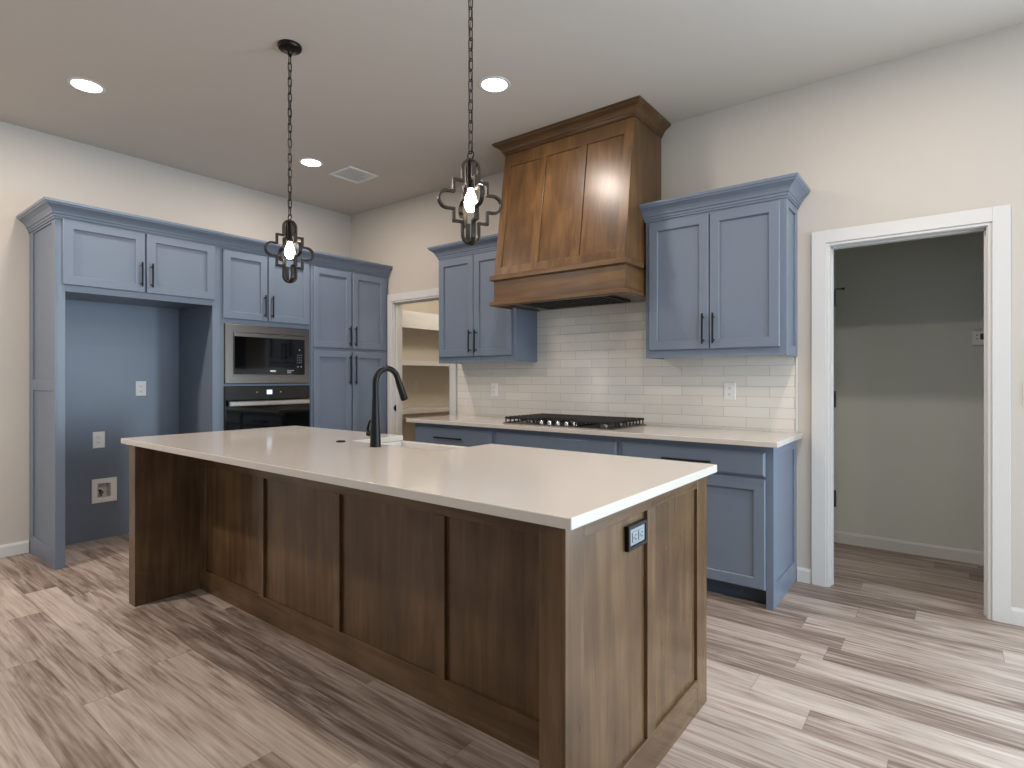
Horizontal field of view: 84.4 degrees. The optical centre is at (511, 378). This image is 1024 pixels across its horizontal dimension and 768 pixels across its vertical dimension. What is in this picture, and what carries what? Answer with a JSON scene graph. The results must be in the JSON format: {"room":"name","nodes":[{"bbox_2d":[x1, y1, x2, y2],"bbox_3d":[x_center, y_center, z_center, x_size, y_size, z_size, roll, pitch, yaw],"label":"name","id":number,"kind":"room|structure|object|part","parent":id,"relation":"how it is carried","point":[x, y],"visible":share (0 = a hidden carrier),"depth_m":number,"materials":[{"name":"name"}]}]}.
{"room":"kitchen","nodes":[
{"label":"kitchen","id":0,"kind":"room"},
{"bbox_2d":[0,121,350,544],"bbox_3d":[-4.282,-0.274,3.117,0.120,3.045,8.000,0,0,38],"label":"wall","id":1,"kind":"structure","parent":0,"point":[34,165],"depth_m":4.20,"materials":[{"name":"paint"}]},
{"bbox_2d":[0,540,28,557],"bbox_3d":[-5.045,1.206,2.025,0.014,0.085,5.138,0,0,38],"label":"baseboard","id":2,"kind":"structure","parent":1,"relation":"attached to","point":[11,549],"depth_m":3.99,"materials":[{"name":"white paint"}]},
{"bbox_2d":[402,300,448,440],"bbox_3d":[-1.080,-0.051,7.354,0.100,2.600,2.380,0,0,38],"label":"wall","id":3,"kind":"structure","parent":0,"point":[417,344],"depth_m":7.20,"materials":[{"name":"paint"}]},
{"bbox_2d":[413,381,417,390],"bbox_3d":[-1.210,0.096,7.098,0.008,0.118,0.075,0,0,38],"label":"power outlet","id":4,"kind":"object","parent":3,"relation":"attached to","point":[415,383],"visible":1,"depth_m":7.09,"materials":[{"name":"white paint"}]},
{"bbox_2d":[402,310,438,330],"bbox_3d":[-0.930,-0.684,7.171,0.359,0.195,2.274,0,0,38],"label":"shelf","id":5,"kind":"object","parent":3,"relation":"attached to","point":[410,319],"visible":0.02,"depth_m":6.68,"materials":[{"name":"white paint"}]},
{"bbox_2d":[402,406,448,417],"bbox_3d":[-0.930,0.413,7.171,0.359,0.100,2.274,0,0,38],"label":"shelf","id":6,"kind":"object","parent":3,"relation":"attached to","point":[413,412],"visible":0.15,"depth_m":6.82,"materials":[{"name":"white paint"}]},
{"bbox_2d":[402,360,448,365],"bbox_3d":[-0.930,-0.179,7.171,0.359,0.055,2.274,0,0,38],"label":"shelf","id":7,"kind":"object","parent":3,"relation":"attached to","point":[404,362],"visible":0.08,"depth_m":6.73,"materials":[{"name":"white paint"}]},
{"bbox_2d":[0,534,1023,767],"bbox_3d":[-0.379,1.298,1.605,10.500,0.100,10.800,0,0,38],"label":"floor","id":8,"kind":"structure","parent":0,"point":[899,662],"depth_m":2.30,"materials":[{"name":"wood"}]},
{"bbox_2d":[16,196,223,569],"bbox_3d":[-2.894,0.049,4.230,0.704,2.400,1.119,0,0,38],"label":"tall cabinet","id":9,"kind":"object","parent":8,"relation":"on","point":[117,299],"visible":0.97,"depth_m":4.27,"materials":[{"name":"blue paint"}]},
{"bbox_3d":[-3.210,0.093,3.897,0.612,2.310,0.045,0,0,38],"label":"panel","id":10,"kind":"part","parent":9,"relation":"part of","materials":[{"name":"blue paint"}]},
{"bbox_3d":[-3.219,0.093,3.870,0.632,2.310,0.008,0,0,38],"label":"frame","id":11,"kind":"part","parent":9,"relation":"part of","materials":[{"name":"blue paint"}]},
{"bbox_2d":[92,431,104,447],"bbox_3d":[-3.204,0.476,4.378,0.008,0.126,0.080,0,0,38],"label":"power outlet","id":12,"kind":"object","parent":9,"relation":"attached to","point":[98,438],"visible":1,"depth_m":4.37,"materials":[{"name":"white plastic"}]},
{"bbox_3d":[-2.795,-0.832,3.884,0.020,0.429,0.478,0,0,38],"label":"door","id":13,"kind":"part","parent":9,"relation":"part of","materials":[{"name":"blue paint"}]},
{"bbox_2d":[91,477,116,503],"bbox_3d":[-3.211,0.873,4.430,0.084,0.186,0.166,0,0,38],"label":"water valve box","id":14,"kind":"object","parent":9,"relation":"attached to","point":[104,489],"visible":1,"depth_m":4.42,"materials":[{"name":"white plastic"}]},
{"bbox_3d":[-2.894,-1.097,4.230,0.704,0.108,1.119,0,0,38],"label":"crown moulding","id":15,"kind":"part","parent":9,"relation":"part of","materials":[{"name":"blue paint"}]},
{"bbox_3d":[-3.146,0.093,4.469,0.012,2.310,0.938,0,0,38],"label":"panel","id":16,"kind":"part","parent":9,"relation":"part of","materials":[{"name":"blue paint"}]},
{"bbox_2d":[135,381,145,395],"bbox_3d":[-3.027,0.083,4.606,0.008,0.120,0.076,0,0,38],"label":"power outlet","id":17,"kind":"object","parent":9,"relation":"attached to","point":[140,386],"visible":1,"depth_m":4.60,"materials":[{"name":"white plastic"}]},
{"bbox_3d":[-2.644,-0.743,4.035,0.034,0.173,0.012,0,0,38],"label":"handle","id":18,"kind":"part","parent":9,"relation":"part of","materials":[{"name":"black metal"}]},
{"bbox_3d":[-2.603,-0.743,4.088,0.034,0.173,0.012,0,0,38],"label":"handle","id":19,"kind":"part","parent":9,"relation":"part of","materials":[{"name":"black metal"}]},
{"bbox_3d":[-2.495,-0.832,4.270,0.020,0.429,0.480,0,0,38],"label":"door","id":20,"kind":"part","parent":9,"relation":"part of","materials":[{"name":"blue paint"}]},
{"bbox_3d":[-2.604,0.093,4.678,0.612,2.310,0.056,0,0,38],"label":"panel","id":21,"kind":"part","parent":9,"relation":"part of","materials":[{"name":"blue paint"}]},
{"bbox_2d":[220,233,314,430],"bbox_3d":[-2.305,0.049,4.994,0.696,2.400,0.810,0,0,38],"label":"tall cabinet","id":22,"kind":"object","parent":8,"relation":"on","point":[254,291],"visible":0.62,"depth_m":4.74,"materials":[{"name":"blue paint"}]},
{"bbox_3d":[-2.200,-0.759,4.664,0.020,0.552,0.370,0,0,38],"label":"door","id":23,"kind":"part","parent":22,"relation":"part of","materials":[{"name":"blue paint"}]},
{"bbox_3d":[-2.083,-0.608,4.770,0.034,0.189,0.012,0,0,38],"label":"handle","id":24,"kind":"part","parent":22,"relation":"part of","materials":[{"name":"black metal"}]},
{"bbox_2d":[224,323,308,383],"bbox_3d":[-2.275,-0.198,4.985,0.558,0.486,0.755,0,0,38],"label":"microwave","id":25,"kind":"object","parent":22,"relation":"in","point":[253,354],"visible":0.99,"depth_m":4.78,"materials":[{"name":"silver metal"}]},
{"bbox_3d":[-2.063,-0.204,4.826,0.018,0.344,0.634,0,0,38],"label":"door","id":26,"kind":"part","parent":25,"relation":"part of","materials":[{"name":"black glass"}]},
{"bbox_3d":[-2.054,-0.189,4.819,0.004,0.309,0.630,0,0,38],"label":"glass","id":27,"kind":"part","parent":25,"relation":"part of","materials":[{"name":"black glass"}]},
{"bbox_2d":[224,386,309,430],"bbox_3d":[-2.269,0.428,4.978,0.617,0.726,0.757,0,0,38],"label":"wall oven","id":28,"kind":"object","parent":22,"relation":"in","point":[245,407],"visible":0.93,"depth_m":4.78,"materials":[{"name":"metal"}]},
{"bbox_3d":[-2.072,0.122,4.825,0.021,0.113,0.757,0,0,38],"label":"control panel","id":29,"kind":"part","parent":28,"relation":"part of","materials":[{"name":"metal"}]},
{"bbox_3d":[-2.048,0.205,4.797,0.046,0.038,0.715,0,0,38],"label":"handle","id":30,"kind":"part","parent":28,"relation":"part of","materials":[{"name":"metal"}]},
{"bbox_3d":[-2.059,-1.097,4.803,0.072,0.108,0.810,0,0,38],"label":"crown moulding","id":31,"kind":"part","parent":22,"relation":"part of","materials":[{"name":"blue paint"}]},
{"bbox_3d":[-1.961,-0.759,4.971,0.020,0.552,0.387,0,0,38],"label":"door","id":32,"kind":"part","parent":22,"relation":"part of","materials":[{"name":"blue paint"}]},
{"bbox_2d":[310,251,392,433],"bbox_3d":[-1.779,0.049,5.664,0.704,2.400,0.894,0,0,38],"label":"pantry cabinet","id":33,"kind":"object","parent":8,"relation":"on","point":[348,296],"visible":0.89,"depth_m":5.42,"materials":[{"name":"blue paint"}]},
{"bbox_3d":[-1.686,0.430,5.312,0.020,1.376,0.410,0,0,38],"label":"door","id":34,"kind":"part","parent":33,"relation":"part of","materials":[{"name":"blue paint"}]},
{"bbox_3d":[-1.686,-0.655,5.312,0.020,0.737,0.410,0,0,38],"label":"door","id":35,"kind":"part","parent":33,"relation":"part of","materials":[{"name":"blue paint"}]},
{"bbox_3d":[-1.556,-0.082,5.436,0.034,0.280,0.012,0,0,38],"label":"handle","id":36,"kind":"part","parent":33,"relation":"part of","materials":[{"name":"black metal"}]},
{"bbox_3d":[-1.556,-0.406,5.436,0.034,0.191,0.012,0,0,38],"label":"handle","id":37,"kind":"part","parent":33,"relation":"part of","materials":[{"name":"black metal"}]},
{"bbox_3d":[-1.530,-1.097,5.471,0.072,0.108,0.894,0,0,38],"label":"crown moulding","id":38,"kind":"part","parent":33,"relation":"part of","materials":[{"name":"blue paint"}]},
{"bbox_3d":[-1.515,-0.082,5.488,0.034,0.280,0.012,0,0,38],"label":"handle","id":39,"kind":"part","parent":33,"relation":"part of","materials":[{"name":"black metal"}]},
{"bbox_3d":[-1.428,0.430,5.644,0.020,1.376,0.398,0,0,38],"label":"door","id":40,"kind":"part","parent":33,"relation":"part of","materials":[{"name":"blue paint"}]},
{"bbox_3d":[-1.428,-0.655,5.644,0.020,0.737,0.398,0,0,38],"label":"door","id":41,"kind":"part","parent":33,"relation":"part of","materials":[{"name":"blue paint"}]},
{"bbox_2d":[129,445,706,767],"bbox_3d":[-0.688,0.806,2.661,2.861,0.884,1.014,0,0,38],"label":"kitchen island","id":42,"kind":"object","parent":8,"relation":"on","point":[564,648],"visible":0.76,"depth_m":2.10,"materials":[{"name":"brown wood"}]},
{"bbox_3d":[-1.783,0.806,3.511,0.088,0.884,1.013,0,0,38],"label":"panel","id":43,"kind":"part","parent":42,"relation":"part of","materials":[{"name":"brown wood"}]},
{"bbox_3d":[-1.547,0.820,3.135,0.608,0.620,0.008,0,0,38],"label":"panel","id":44,"kind":"part","parent":42,"relation":"part of","materials":[{"name":"brown wood"}]},
{"bbox_3d":[-1.033,0.820,2.736,0.608,0.620,0.008,0,0,38],"label":"panel","id":45,"kind":"part","parent":42,"relation":"part of","materials":[{"name":"brown wood"}]},
{"bbox_3d":[-0.784,0.439,2.529,2.694,0.149,0.014,0,0,38],"label":"rail","id":46,"kind":"part","parent":42,"relation":"part of","materials":[{"name":"brown wood"}]},
{"bbox_3d":[-0.784,1.187,2.529,2.694,0.123,0.014,0,0,38],"label":"rail","id":47,"kind":"part","parent":42,"relation":"part of","materials":[{"name":"brown wood"}]},
{"bbox_3d":[-0.518,0.820,2.337,0.608,0.620,0.008,0,0,38],"label":"panel","id":48,"kind":"part","parent":42,"relation":"part of","materials":[{"name":"brown wood"}]},
{"bbox_2d":[121,426,716,529],"bbox_3d":[-0.696,0.349,2.677,2.953,0.030,1.070,0,0,38],"label":"island countertop","id":49,"kind":"structure","parent":42,"relation":"on","point":[568,490],"depth_m":2.10,"materials":[{"name":"stone"}]},
{"bbox_2d":[366,366,407,446],"bbox_3d":[-0.627,0.135,2.843,0.086,0.398,0.231,0,0,38],"label":"kitchen faucet","id":50,"kind":"object","parent":49,"relation":"on","point":[375,437],"visible":1,"depth_m":2.76,"materials":[{"name":"black metal"}]},
{"bbox_3d":[-0.700,0.245,2.784,0.044,0.082,0.027,0,0,31],"label":"lever","id":51,"kind":"part","parent":50,"relation":"part of","materials":[{"name":"black metal"}]},
{"bbox_3d":[-0.626,0.018,2.820,0.029,0.163,0.168,0,0,38],"label":"spout","id":52,"kind":"part","parent":50,"relation":"part of","materials":[{"name":"black metal"}]},
{"bbox_2d":[381,440,464,450],"bbox_3d":[-0.483,0.492,2.962,0.742,0.252,0.405,0,0,38],"label":"farmhouse sink","id":53,"kind":"object","parent":49,"relation":"in","point":[432,446],"visible":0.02,"depth_m":3.18,"materials":[{"name":"white ceramic"}]},
{"bbox_3d":[-0.003,0.820,1.936,0.611,0.620,0.008,0,0,38],"label":"panel","id":54,"kind":"part","parent":42,"relation":"part of","materials":[{"name":"brown wood"}]},
{"bbox_3d":[0.405,0.806,1.810,0.068,0.884,1.011,0,0,38],"label":"panel","id":55,"kind":"part","parent":42,"relation":"part of","materials":[{"name":"brown wood"}]},
{"bbox_2d":[625,518,646,551],"bbox_3d":[0.375,0.471,1.701,0.016,0.074,0.124,0,0,38],"label":"power outlet","id":56,"kind":"object","parent":42,"relation":"attached to","point":[635,532],"visible":1,"depth_m":1.69,"materials":[{"name":"white plastic"}]},
{"bbox_2d":[632,531,637,542],"bbox_3d":[0.367,0.471,1.681,0.003,0.029,0.034,0,0,38],"label":"receptacle","id":57,"kind":"object","parent":56,"relation":"attached to","point":[634,533],"depth_m":1.68,"materials":[{"name":"grey plastic"}]},
{"bbox_3d":[0.373,0.471,1.702,0.012,0.048,0.098,0,0,38],"label":"plate","id":58,"kind":"part","parent":56,"relation":"part of","materials":[{"name":"grey plastic"}]},
{"bbox_2d":[638,528,643,539],"bbox_3d":[0.392,0.471,1.714,0.003,0.029,0.034,0,0,38],"label":"receptacle","id":59,"kind":"object","parent":56,"relation":"attached to","point":[640,530],"depth_m":1.71,"materials":[{"name":"grey plastic"}]},
{"bbox_3d":[0.434,0.388,1.781,0.011,0.046,0.823,0,0,38],"label":"rail","id":60,"kind":"part","parent":42,"relation":"part of","materials":[{"name":"brown wood"}]},
{"bbox_3d":[0.434,1.186,1.781,0.011,0.125,0.823,0,0,38],"label":"rail","id":61,"kind":"part","parent":42,"relation":"part of","materials":[{"name":"brown wood"}]},
{"bbox_2d":[415,423,494,446],"bbox_3d":[-0.313,0.806,4.698,0.874,0.884,0.629,0,0,38],"label":"base cabinet","id":62,"kind":"object","parent":8,"relation":"on","point":[467,436],"visible":0.24,"depth_m":4.46,"materials":[{"name":"blue paint"}]},
{"bbox_3d":[-0.510,0.473,4.475,0.297,0.012,0.034,0,0,38],"label":"handle","id":63,"kind":"part","parent":62,"relation":"part of","materials":[{"name":"black metal"}]},
{"bbox_2d":[495,428,619,455],"bbox_3d":[0.439,0.806,4.114,1.030,0.884,0.629,0,0,38],"label":"base cabinet","id":64,"kind":"object","parent":8,"relation":"on","point":[610,445],"visible":0.09,"depth_m":3.85,"materials":[{"name":"blue paint"}]},
{"bbox_2d":[406,415,802,447],"bbox_3d":[0.449,0.349,4.090,2.880,0.030,0.643,0,0,38],"label":"countertop","id":65,"kind":"structure","parent":64,"relation":"on","point":[772,439],"depth_m":3.56,"materials":[{"name":"stone"}]},
{"bbox_2d":[503,413,645,429],"bbox_3d":[0.445,0.308,4.105,0.908,0.053,0.500,0,0,38],"label":"cooktop","id":66,"kind":"object","parent":65,"relation":"in","point":[543,419],"visible":1,"depth_m":3.99,"materials":[{"name":"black metal"}]},
{"bbox_2d":[503,420,645,429],"bbox_3d":[0.445,0.330,4.105,0.908,0.010,0.500,0,0,38],"label":"tray","id":67,"kind":"object","parent":66,"relation":"on","point":[553,423],"depth_m":3.94,"materials":[{"name":"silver metal"}]},
{"bbox_2d":[620,437,796,610],"bbox_3d":[1.206,0.806,3.519,0.911,0.884,0.629,0,0,38],"label":"base cabinet","id":68,"kind":"object","parent":8,"relation":"on","point":[752,492],"visible":0.52,"depth_m":3.17,"materials":[{"name":"blue paint"}]},
{"bbox_3d":[1.013,0.473,3.292,0.290,0.012,0.034,0,0,38],"label":"handle","id":69,"kind":"part","parent":68,"relation":"part of","materials":[{"name":"black metal"}]},
{"bbox_3d":[1.037,0.756,3.333,0.873,0.784,0.020,0,0,38],"label":"frame","id":70,"kind":"part","parent":68,"relation":"part of","materials":[{"name":"blue paint"}]},
{"bbox_3d":[1.031,0.468,3.312,0.856,0.134,0.020,0,0,38],"label":"drawer","id":71,"kind":"part","parent":68,"relation":"part of","materials":[{"name":"blue paint"}]},
{"bbox_3d":[1.200,0.848,3.181,0.426,0.595,0.020,0,0,38],"label":"door","id":72,"kind":"part","parent":68,"relation":"part of","materials":[{"name":"blue paint"}]},
{"bbox_3d":[1.567,0.806,3.273,0.038,0.884,0.575,0,0,38],"label":"panel","id":73,"kind":"part","parent":68,"relation":"part of","materials":[{"name":"blue paint"}]},
{"bbox_2d":[0,0,1023,215],"bbox_3d":[-0.680,-1.847,0.320,9.240,0.100,8.240,0,0,38],"label":"ceiling","id":74,"kind":"structure","parent":0,"point":[200,87],"depth_m":3.25,"materials":[{"name":"paint"}]},
{"bbox_2d":[66,77,105,93],"bbox_3d":[-2.610,-1.794,3.464,0.196,0.006,0.196,0,0,38],"label":"recessed light","id":75,"kind":"object","parent":74,"relation":"in","point":[82,84],"visible":1,"depth_m":3.46,"materials":[{"name":"white paint"}]},
{"bbox_2d":[264,39,313,283],"bbox_3d":[-1.201,-1.155,3.051,0.203,1.282,0.203,0,0,0],"label":"pendant light","id":76,"kind":"object","parent":74,"relation":"hanging from","point":[289,47],"visible":1,"depth_m":3.04,"materials":[{"name":"brown metal"}]},
{"bbox_3d":[-1.201,-0.685,3.051,0.018,0.343,0.271,0,0,45],"label":"lantern frame","id":77,"kind":"part","parent":76,"relation":"part of","materials":[{"name":"brown metal"}]},
{"bbox_2d":[287,222,292,241],"bbox_3d":[-1.201,-0.791,3.051,0.032,0.108,0.032,0,0,38],"label":"socket","id":78,"kind":"object","parent":76,"relation":"attached to","point":[289,238],"depth_m":3.04,"materials":[{"name":"brown metal"}]},
{"bbox_3d":[-1.201,-1.333,3.051,0.018,0.916,0.018,0,0,-7],"label":"chain","id":79,"kind":"part","parent":76,"relation":"part of","materials":[{"name":"brown metal"}]},
{"bbox_3d":[-1.201,-0.691,3.051,0.052,0.093,0.052,0,0,38],"label":"bulb","id":80,"kind":"part","parent":76,"relation":"part of","materials":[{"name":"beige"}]},
{"bbox_3d":[-1.201,-0.685,3.051,0.271,0.343,0.018,0,0,45],"label":"lantern frame","id":81,"kind":"part","parent":76,"relation":"part of","materials":[{"name":"brown metal"}]},
{"bbox_2d":[299,158,322,166],"bbox_3d":[-1.672,-1.794,4.699,0.196,0.006,0.196,0,0,38],"label":"recessed light","id":82,"kind":"object","parent":74,"relation":"in","point":[310,162],"visible":1,"depth_m":4.69,"materials":[{"name":"white paint"}]},
{"bbox_2d":[329,166,377,183],"bbox_3d":[-1.395,-1.792,4.984,0.304,0.008,0.300,0,0,38],"label":"ceiling vent","id":83,"kind":"object","parent":74,"relation":"in","point":[350,173],"visible":1,"depth_m":4.97,"materials":[{"name":"white plastic"}]},
{"bbox_2d":[437,0,502,245],"bbox_3d":[-0.164,-1.163,2.246,0.203,1.266,0.203,0,0,22],"label":"pendant light","id":84,"kind":"object","parent":74,"relation":"hanging from","point":[473,180],"visible":1,"depth_m":2.24,"materials":[{"name":"brown metal"}]},
{"bbox_3d":[-0.164,-0.702,2.246,0.271,0.343,0.018,0,0,-23],"label":"lantern frame","id":85,"kind":"part","parent":84,"relation":"part of","materials":[{"name":"brown metal"}]},
{"bbox_2d":[467,162,473,189],"bbox_3d":[-0.164,-0.807,2.246,0.032,0.108,0.032,0,0,38],"label":"socket","id":86,"kind":"object","parent":84,"relation":"attached to","point":[470,165],"depth_m":2.23,"materials":[{"name":"brown metal"}]},
{"bbox_3d":[-0.164,-1.329,2.246,0.018,0.875,0.018,0,0,-7],"label":"chain","id":87,"kind":"part","parent":84,"relation":"part of","materials":[{"name":"brown metal"}]},
{"bbox_3d":[-0.164,-0.707,2.246,0.052,0.093,0.052,0,0,38],"label":"bulb","id":88,"kind":"part","parent":84,"relation":"part of","materials":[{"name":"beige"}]},
{"bbox_3d":[-0.164,-0.702,2.246,0.018,0.343,0.271,0,0,-23],"label":"lantern frame","id":89,"kind":"part","parent":84,"relation":"part of","materials":[{"name":"brown metal"}]},
{"bbox_2d":[478,76,509,92],"bbox_3d":[-0.107,-1.794,3.452,0.196,0.006,0.196,0,0,38],"label":"recessed light","id":90,"kind":"object","parent":74,"relation":"in","point":[491,84],"visible":1,"depth_m":3.44,"materials":[{"name":"white paint"}]},
{"bbox_2d":[351,23,1023,608],"bbox_3d":[1.810,-0.274,3.527,9.240,3.045,0.120,0,0,38],"label":"wall","id":91,"kind":"structure","parent":0,"point":[939,130],"depth_m":3.26,"materials":[{"name":"paint"}]},
{"bbox_2d":[387,288,456,434],"bbox_3d":[-0.864,0.193,5.590,0.969,2.111,0.140,0,0,38],"label":"door frame","id":92,"kind":"structure","parent":91,"relation":"in","point":[395,302],"depth_m":5.80,"materials":[{"name":"white paint"}]},
{"bbox_2d":[427,233,536,363],"bbox_3d":[-0.238,-0.643,4.807,1.002,1.017,0.365,0,0,38],"label":"upper cabinet","id":93,"kind":"object","parent":91,"relation":"attached to","point":[470,329],"visible":0.81,"depth_m":4.69,"materials":[{"name":"blue paint"}]},
{"bbox_3d":[-0.481,-0.606,4.843,0.402,0.843,0.020,0,0,38],"label":"door","id":94,"kind":"part","parent":93,"relation":"part of","materials":[{"name":"blue paint"}]},
{"bbox_3d":[-0.238,-1.097,4.807,1.002,0.108,0.365,0,0,38],"label":"crown moulding","id":95,"kind":"part","parent":93,"relation":"part of","materials":[{"name":"blue paint"}]},
{"bbox_3d":[-0.300,-0.598,4.728,0.858,0.927,0.020,0,0,38],"label":"frame","id":96,"kind":"part","parent":93,"relation":"part of","materials":[{"name":"blue paint"}]},
{"bbox_3d":[-0.160,-0.606,4.594,0.400,0.843,0.020,0,0,38],"label":"door","id":97,"kind":"part","parent":93,"relation":"part of","materials":[{"name":"blue paint"}]},
{"bbox_2d":[491,383,497,395],"bbox_3d":[-0.156,0.099,4.962,0.072,0.116,0.008,0,0,38],"label":"power outlet","id":98,"kind":"object","parent":91,"relation":"attached to","point":[494,386],"visible":1,"depth_m":4.96,"materials":[{"name":"white plastic"}]},
{"bbox_2d":[489,95,670,311],"bbox_3d":[0.458,-1.167,4.120,1.220,1.258,0.595,0,0,38],"label":"range hood","id":99,"kind":"object","parent":91,"relation":"attached to","point":[572,229],"visible":0.96,"depth_m":3.88,"materials":[{"name":"brown wood"}]},
{"bbox_3d":[0.064,-1.218,4.176,0.269,0.781,0.116,0,0,38],"label":"panel","id":100,"kind":"part","parent":99,"relation":"part of","materials":[{"name":"brown wood"}]},
{"bbox_3d":[0.328,-1.218,3.970,0.271,0.781,0.116,0,0,38],"label":"panel","id":101,"kind":"part","parent":99,"relation":"part of","materials":[{"name":"brown wood"}]},
{"bbox_3d":[0.335,-1.236,3.963,1.076,0.944,0.147,0,0,38],"label":"frame","id":102,"kind":"part","parent":99,"relation":"part of","materials":[{"name":"brown wood"}]},
{"bbox_3d":[0.484,-1.753,4.154,1.220,0.085,0.509,0,0,38],"label":"crown moulding","id":103,"kind":"part","parent":99,"relation":"part of","materials":[{"name":"brown wood"}]},
{"bbox_3d":[0.600,-1.218,3.759,0.279,0.781,0.116,0,0,38],"label":"panel","id":104,"kind":"part","parent":99,"relation":"part of","materials":[{"name":"brown wood"}]},
{"bbox_2d":[458,301,795,432],"bbox_3d":[0.625,-0.123,4.365,2.856,0.916,0.008,0,0,38],"label":"backsplash","id":105,"kind":"structure","parent":91,"relation":"attached to","point":[592,360],"depth_m":4.20,"materials":[{"name":"tile"}]},
{"bbox_2d":[639,172,810,358],"bbox_3d":[1.308,-0.643,3.607,1.012,1.017,0.365,0,0,38],"label":"upper cabinet","id":106,"kind":"object","parent":91,"relation":"attached to","point":[721,263],"visible":1,"depth_m":3.46,"materials":[{"name":"blue paint"}]},
{"bbox_3d":[1.071,-0.606,3.639,0.395,0.843,0.020,0,0,38],"label":"door","id":107,"kind":"part","parent":106,"relation":"part of","materials":[{"name":"blue paint"}]},
{"bbox_3d":[1.185,-0.309,3.515,0.012,0.188,0.034,0,0,38],"label":"handle","id":108,"kind":"part","parent":106,"relation":"part of","materials":[{"name":"black metal"}]},
{"bbox_3d":[1.237,-0.309,3.475,0.012,0.188,0.034,0,0,38],"label":"handle","id":109,"kind":"part","parent":106,"relation":"part of","materials":[{"name":"black metal"}]},
{"bbox_3d":[1.242,-0.598,3.531,0.858,0.927,0.020,0,0,38],"label":"frame","id":110,"kind":"part","parent":106,"relation":"part of","materials":[{"name":"blue paint"}]},
{"bbox_3d":[1.308,-1.097,3.607,1.012,0.108,0.365,0,0,38],"label":"crown moulding","id":111,"kind":"part","parent":106,"relation":"part of","materials":[{"name":"blue paint"}]},
{"bbox_3d":[1.390,-0.606,3.390,0.403,0.843,0.020,0,0,38],"label":"door","id":112,"kind":"part","parent":106,"relation":"part of","materials":[{"name":"blue paint"}]},
{"bbox_3d":[1.669,-0.598,3.372,0.010,0.927,0.293,0,0,38],"label":"panel","id":113,"kind":"part","parent":106,"relation":"part of","materials":[{"name":"blue paint"}]},
{"bbox_2d":[724,382,735,399],"bbox_3d":[1.436,0.086,3.725,0.074,0.117,0.008,0,0,38],"label":"power outlet","id":114,"kind":"object","parent":91,"relation":"attached to","point":[729,387],"visible":1,"depth_m":3.72,"materials":[{"name":"white plastic"}]},
{"bbox_2d":[796,357,796,432],"bbox_3d":[1.756,0.100,3.485,0.010,0.470,0.012,0,0,38],"label":"trim","id":115,"kind":"structure","parent":91,"relation":"attached to","point":[796,357],"depth_m":3.48,"materials":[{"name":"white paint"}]},
{"bbox_2d":[797,567,810,583],"bbox_3d":[1.789,1.206,3.458,0.080,0.085,0.014,0,0,38],"label":"baseboard","id":116,"kind":"structure","parent":91,"relation":"attached to","point":[803,574],"depth_m":3.45,"materials":[{"name":"white paint"}]},
{"bbox_2d":[811,204,1010,623],"bbox_3d":[2.219,0.182,3.204,0.907,2.133,0.152,0,0,38],"label":"door frame","id":117,"kind":"structure","parent":91,"relation":"in","point":[995,222],"depth_m":2.98,"materials":[{"name":"white paint"}]},
{"bbox_2d":[1011,607,1023,626],"bbox_3d":[2.861,1.206,2.626,0.814,0.085,0.014,0,0,38],"label":"baseboard","id":118,"kind":"structure","parent":91,"relation":"attached to","point":[1017,614],"depth_m":2.85,"materials":[{"name":"white paint"}]},
{"bbox_2d":[834,231,983,551],"bbox_3d":[2.907,-0.051,4.042,2.300,2.600,0.100,0,0,38],"label":"wall","id":119,"kind":"structure","parent":0,"point":[909,373],"depth_m":4.03,"materials":[{"name":"paint"}]},
{"bbox_2d":[834,530,983,564],"bbox_3d":[2.836,1.206,4.025,2.170,0.085,0.014,0,0,38],"label":"baseboard","id":120,"kind":"structure","parent":119,"relation":"attached to","point":[942,552],"depth_m":4.01,"materials":[{"name":"white paint"}]},
{"bbox_2d":[972,330,983,345],"bbox_3d":[3.153,-0.272,3.770,0.128,0.104,0.028,0,0,38],"label":"thermostat","id":121,"kind":"object","parent":119,"relation":"attached to","point":[977,335],"visible":0.59,"depth_m":3.78,"materials":[{"name":"white plastic"}]}
]}

